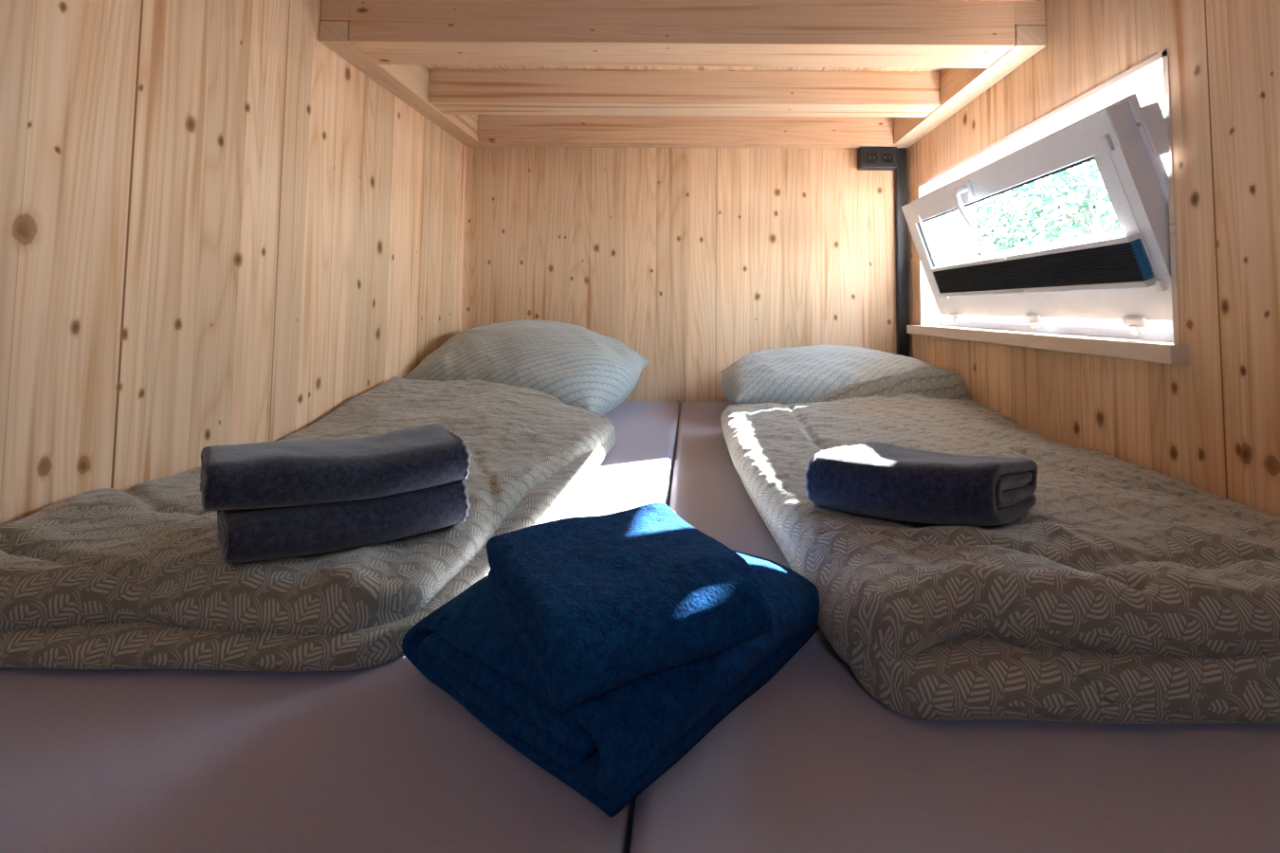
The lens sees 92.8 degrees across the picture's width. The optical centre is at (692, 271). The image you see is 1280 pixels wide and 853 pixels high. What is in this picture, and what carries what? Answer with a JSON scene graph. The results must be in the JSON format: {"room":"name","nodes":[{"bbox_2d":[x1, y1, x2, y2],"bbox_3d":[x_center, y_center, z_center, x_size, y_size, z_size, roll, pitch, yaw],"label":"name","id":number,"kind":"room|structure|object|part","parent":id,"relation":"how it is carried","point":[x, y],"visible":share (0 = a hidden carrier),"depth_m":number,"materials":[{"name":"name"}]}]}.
{"room":"cabin bedroom","nodes":[
{"label":"cabin bedroom","id":0,"kind":"room"},
{"bbox_2d":[0,0,466,526],"bbox_3d":[-1.005,-0.473,0.493,0.100,2.150,4.130,0,-3,0],"label":"wall","id":1,"kind":"structure","parent":0,"point":[217,228],"depth_m":1.16,"materials":[{"name":"brown wood"}]},
{"bbox_2d":[319,20,484,146],"bbox_3d":[-0.916,-0.618,2.060,0.073,0.118,1.018,0,-3,0],"label":"beam","id":2,"kind":"structure","parent":1,"relation":"attached to","point":[409,82],"depth_m":1.89,"materials":[{"name":"brown wood"}]},
{"bbox_2d":[428,69,940,117],"bbox_3d":[-0.026,-0.613,2.086,1.703,0.114,0.132,0,-3,0],"label":"joist","id":3,"kind":"object","parent":2,"relation":"attached to","point":[550,92],"visible":1,"depth_m":2.02,"materials":[{"name":"brown wood"}]},
{"bbox_2d":[320,0,1045,68],"bbox_3d":[-0.024,-0.638,1.627,1.857,0.118,0.148,0,-3,0],"label":"beam","id":4,"kind":"structure","parent":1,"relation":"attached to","point":[771,33],"depth_m":1.55,"materials":[{"name":"brown wood"}]},
{"bbox_2d":[424,0,1044,72],"bbox_3d":[-0.023,-0.684,2.061,1.855,0.026,1.024,0,-3,0],"label":"deck","id":5,"kind":"object","parent":4,"relation":"on","point":[429,66],"visible":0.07,"depth_m":2.01,"materials":[{"name":"brown wood"}]},
{"bbox_2d":[461,146,910,410],"bbox_3d":[0.025,-0.341,2.605,2.161,2.150,0.100,0,-3,0],"label":"wall","id":6,"kind":"structure","parent":0,"point":[697,261],"depth_m":2.54,"materials":[{"name":"brown wood"}]},
{"bbox_2d":[477,114,894,148],"bbox_3d":[-0.026,-0.585,2.528,1.703,0.117,0.081,0,-3,0],"label":"joist","id":7,"kind":"object","parent":6,"relation":"attached to","point":[493,130],"visible":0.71,"depth_m":2.49,"materials":[{"name":"brown wood"}]},
{"bbox_2d":[857,146,896,170],"bbox_3d":[0.773,-0.474,2.536,0.156,0.090,0.052,0,-3,0],"label":"power socket","id":8,"kind":"object","parent":6,"relation":"attached to","point":[868,158],"visible":1,"depth_m":2.52,"materials":[{"name":"black plastic"}]},
{"bbox_2d":[866,151,877,163],"bbox_3d":[0.745,-0.474,2.512,0.050,0.050,0.004,0,-3,0],"label":"outlet","id":9,"kind":"object","parent":8,"relation":"attached to","point":[871,156],"depth_m":2.51,"materials":[{"name":"plastic"}]},
{"bbox_2d":[881,151,894,164],"bbox_3d":[0.809,-0.474,2.512,0.050,0.050,0.004,0,-3,0],"label":"outlet","id":10,"kind":"object","parent":8,"relation":"attached to","point":[887,157],"depth_m":2.51,"materials":[{"name":"plastic"}]},
{"bbox_2d":[894,147,909,357],"bbox_3d":[0.870,0.006,2.519,0.044,1.050,0.030,0,-3,0],"label":"duct","id":11,"kind":"object","parent":6,"relation":"attached to","point":[900,173],"visible":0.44,"depth_m":2.51,"materials":[{"name":"black plastic"}]},
{"bbox_2d":[906,0,1279,517],"bbox_3d":[1.017,-0.460,0.493,0.222,2.150,4.130,0,-3,0],"label":"wall","id":12,"kind":"structure","parent":0,"point":[1211,424],"depth_m":1.10,"materials":[{"name":"brown wood"}]},
{"bbox_2d":[890,25,1046,148],"bbox_3d":[0.866,-0.607,2.060,0.078,0.118,1.018,0,-3,0],"label":"beam","id":13,"kind":"structure","parent":12,"relation":"attached to","point":[959,87],"depth_m":1.88,"materials":[{"name":"brown wood"}]},
{"bbox_2d":[901,48,1189,365],"bbox_3d":[0.942,-0.089,1.795,0.368,0.596,1.357,0,-3,0],"label":"window","id":14,"kind":"structure","parent":12,"relation":"in","point":[1141,324],"depth_m":1.39,"materials":[{"name":"white plastic"}]},
{"bbox_3d":[0.788,-0.191,1.752,0.060,0.152,0.044,0,-3,0],"label":"handle","id":15,"kind":"part","parent":14,"relation":"part of","materials":[{"name":"white plastic"}]},
{"bbox_3d":[0.893,-0.090,1.727,0.197,0.434,1.164,0,-3,0],"label":"sash","id":16,"kind":"part","parent":14,"relation":"part of","materials":[{"name":"white plastic"}]},
{"bbox_2d":[915,134,1168,299],"bbox_3d":[0.856,-0.086,1.670,0.112,0.305,1.004,0,-3,0],"label":"blind","id":17,"kind":"object","parent":14,"relation":"attached to","point":[1121,262],"visible":1,"depth_m":1.42,"materials":[{"name":"fabric"}]},
{"bbox_3d":[0.856,-0.056,2.162,0.113,0.305,0.016,0,-3,-1],"label":"guide cord","id":18,"kind":"part","parent":17,"relation":"part of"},
{"bbox_3d":[0.855,-0.037,1.669,0.036,0.021,0.982,0,-3,0],"label":"rail","id":19,"kind":"part","parent":17,"relation":"part of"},
{"bbox_3d":[0.885,0.049,1.663,0.036,0.020,0.982,0,-3,0],"label":"rail","id":20,"kind":"part","parent":17,"relation":"part of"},
{"bbox_3d":[0.856,-0.115,1.178,0.113,0.305,0.016,0,-3,-1],"label":"guide cord","id":21,"kind":"part","parent":17,"relation":"part of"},
{"bbox_3d":[0.995,0.192,1.779,0.257,0.034,1.357,0,-3,0],"label":"sill","id":22,"kind":"part","parent":14,"relation":"part of","materials":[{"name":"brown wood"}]},
{"bbox_3d":[1.018,-0.100,1.776,0.075,0.549,1.253,0,-3,0],"label":"frame","id":23,"kind":"part","parent":14,"relation":"part of","materials":[{"name":"white plastic"}]},
{"bbox_3d":[0.884,-0.271,1.165,0.070,0.106,0.024,0,-3,0],"label":"lock plate","id":24,"kind":"part","parent":14,"relation":"part of","materials":[{"name":"white plastic"}]},
{"bbox_3d":[0.019,0.647,0.427,2.161,0.080,4.330,0,-3,0],"label":"floor","id":25,"kind":"structure","parent":0,"visible":0},
{"bbox_2d":[0,401,679,852],"bbox_3d":[-0.500,0.559,1.411,0.898,0.197,2.164,0,-3,0],"label":"mattress","id":26,"kind":"object","parent":25,"relation":"on","point":[380,758],"visible":0.31,"depth_m":0.50,"materials":[{"name":"grey fabric"}]},
{"bbox_2d":[0,376,615,672],"bbox_3d":[-0.581,0.371,1.268,0.752,0.161,1.300,0,-3,0],"label":"duvet","id":27,"kind":"object","parent":26,"relation":"on","point":[137,576],"visible":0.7,"depth_m":0.71,"materials":[{"name":"beige fabric"}]},
{"bbox_2d":[217,479,470,563],"bbox_3d":[-0.449,0.314,0.794,0.269,0.067,0.134,3,-5,-42],"label":"folded towel","id":28,"kind":"object","parent":27,"relation":"on","point":[260,534],"visible":0.73,"depth_m":0.73,"materials":[{"name":"grey fabric"}]},
{"bbox_2d":[200,423,470,511],"bbox_3d":[-0.462,0.255,0.800,0.289,0.071,0.149,3,-4,-40],"label":"folded towel","id":29,"kind":"object","parent":28,"relation":"on","point":[272,474],"visible":1,"depth_m":0.75,"materials":[{"name":"grey fabric"}]},
{"bbox_2d":[403,319,649,415],"bbox_3d":[-0.577,0.342,2.202,0.741,0.329,0.606,0,-3,12],"label":"pillow","id":30,"kind":"object","parent":26,"relation":"on","point":[586,369],"visible":0.73,"depth_m":2.01,"materials":[{"name":"white fabric"}]},
{"bbox_2d":[402,549,819,817],"bbox_3d":[-0.068,0.370,0.663,0.322,0.096,0.352,-2,-4,38],"label":"folded towel","id":31,"kind":"object","parent":26,"relation":"on","point":[610,747],"visible":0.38,"depth_m":0.52,"materials":[{"name":"blue fabric"}]},
{"bbox_2d":[486,502,772,711],"bbox_3d":[-0.068,0.297,0.584,0.211,0.071,0.213,3,-4,-33],"label":"folded towel","id":32,"kind":"object","parent":31,"relation":"on","point":[597,605],"visible":1,"depth_m":0.53,"materials":[{"name":"blue fabric"}]},
{"bbox_2d":[629,401,1279,852],"bbox_3d":[0.422,0.565,1.411,0.938,0.197,2.164,0,-3,0],"label":"mattress","id":33,"kind":"object","parent":25,"relation":"on","point":[811,761],"visible":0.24,"depth_m":0.50,"materials":[{"name":"grey fabric"}]},
{"bbox_2d":[720,344,935,404],"bbox_3d":[0.498,0.391,2.180,0.810,0.241,0.603,0,-3,0],"label":"pillow","id":34,"kind":"object","parent":33,"relation":"on","point":[797,374],"visible":0.52,"depth_m":2.00,"materials":[{"name":"white fabric"}]},
{"bbox_2d":[720,366,1279,724],"bbox_3d":[0.489,0.358,1.240,0.818,0.197,1.410,0,-3,0],"label":"duvet","id":35,"kind":"object","parent":33,"relation":"on","point":[1127,593],"visible":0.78,"depth_m":0.62,"materials":[{"name":"beige fabric"}]},
{"bbox_2d":[804,441,1037,526],"bbox_3d":[0.331,0.297,0.868,0.295,0.098,0.203,-1,-4,26],"label":"folded towel","id":36,"kind":"object","parent":35,"relation":"on","point":[870,479],"visible":1,"depth_m":0.80,"materials":[{"name":"fabric"}]},
{"label":"outside","id":37,"kind":"structure","parent":0,"visible":0},
{"bbox_3d":[5.989,1.820,5.905,40.000,0.100,40.000,0,-3,0],"label":"ground","id":38,"kind":"structure","parent":37,"visible":0},
{"bbox_2d":[975,108,1167,259],"bbox_3d":[5.898,-0.347,9.036,3.886,4.612,3.863,0,-3,0],"label":"tree","id":39,"kind":"object","parent":38,"relation":"on","point":[1088,204],"visible":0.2,"depth_m":8.78,"materials":[{"name":"green plant"}]}
]}

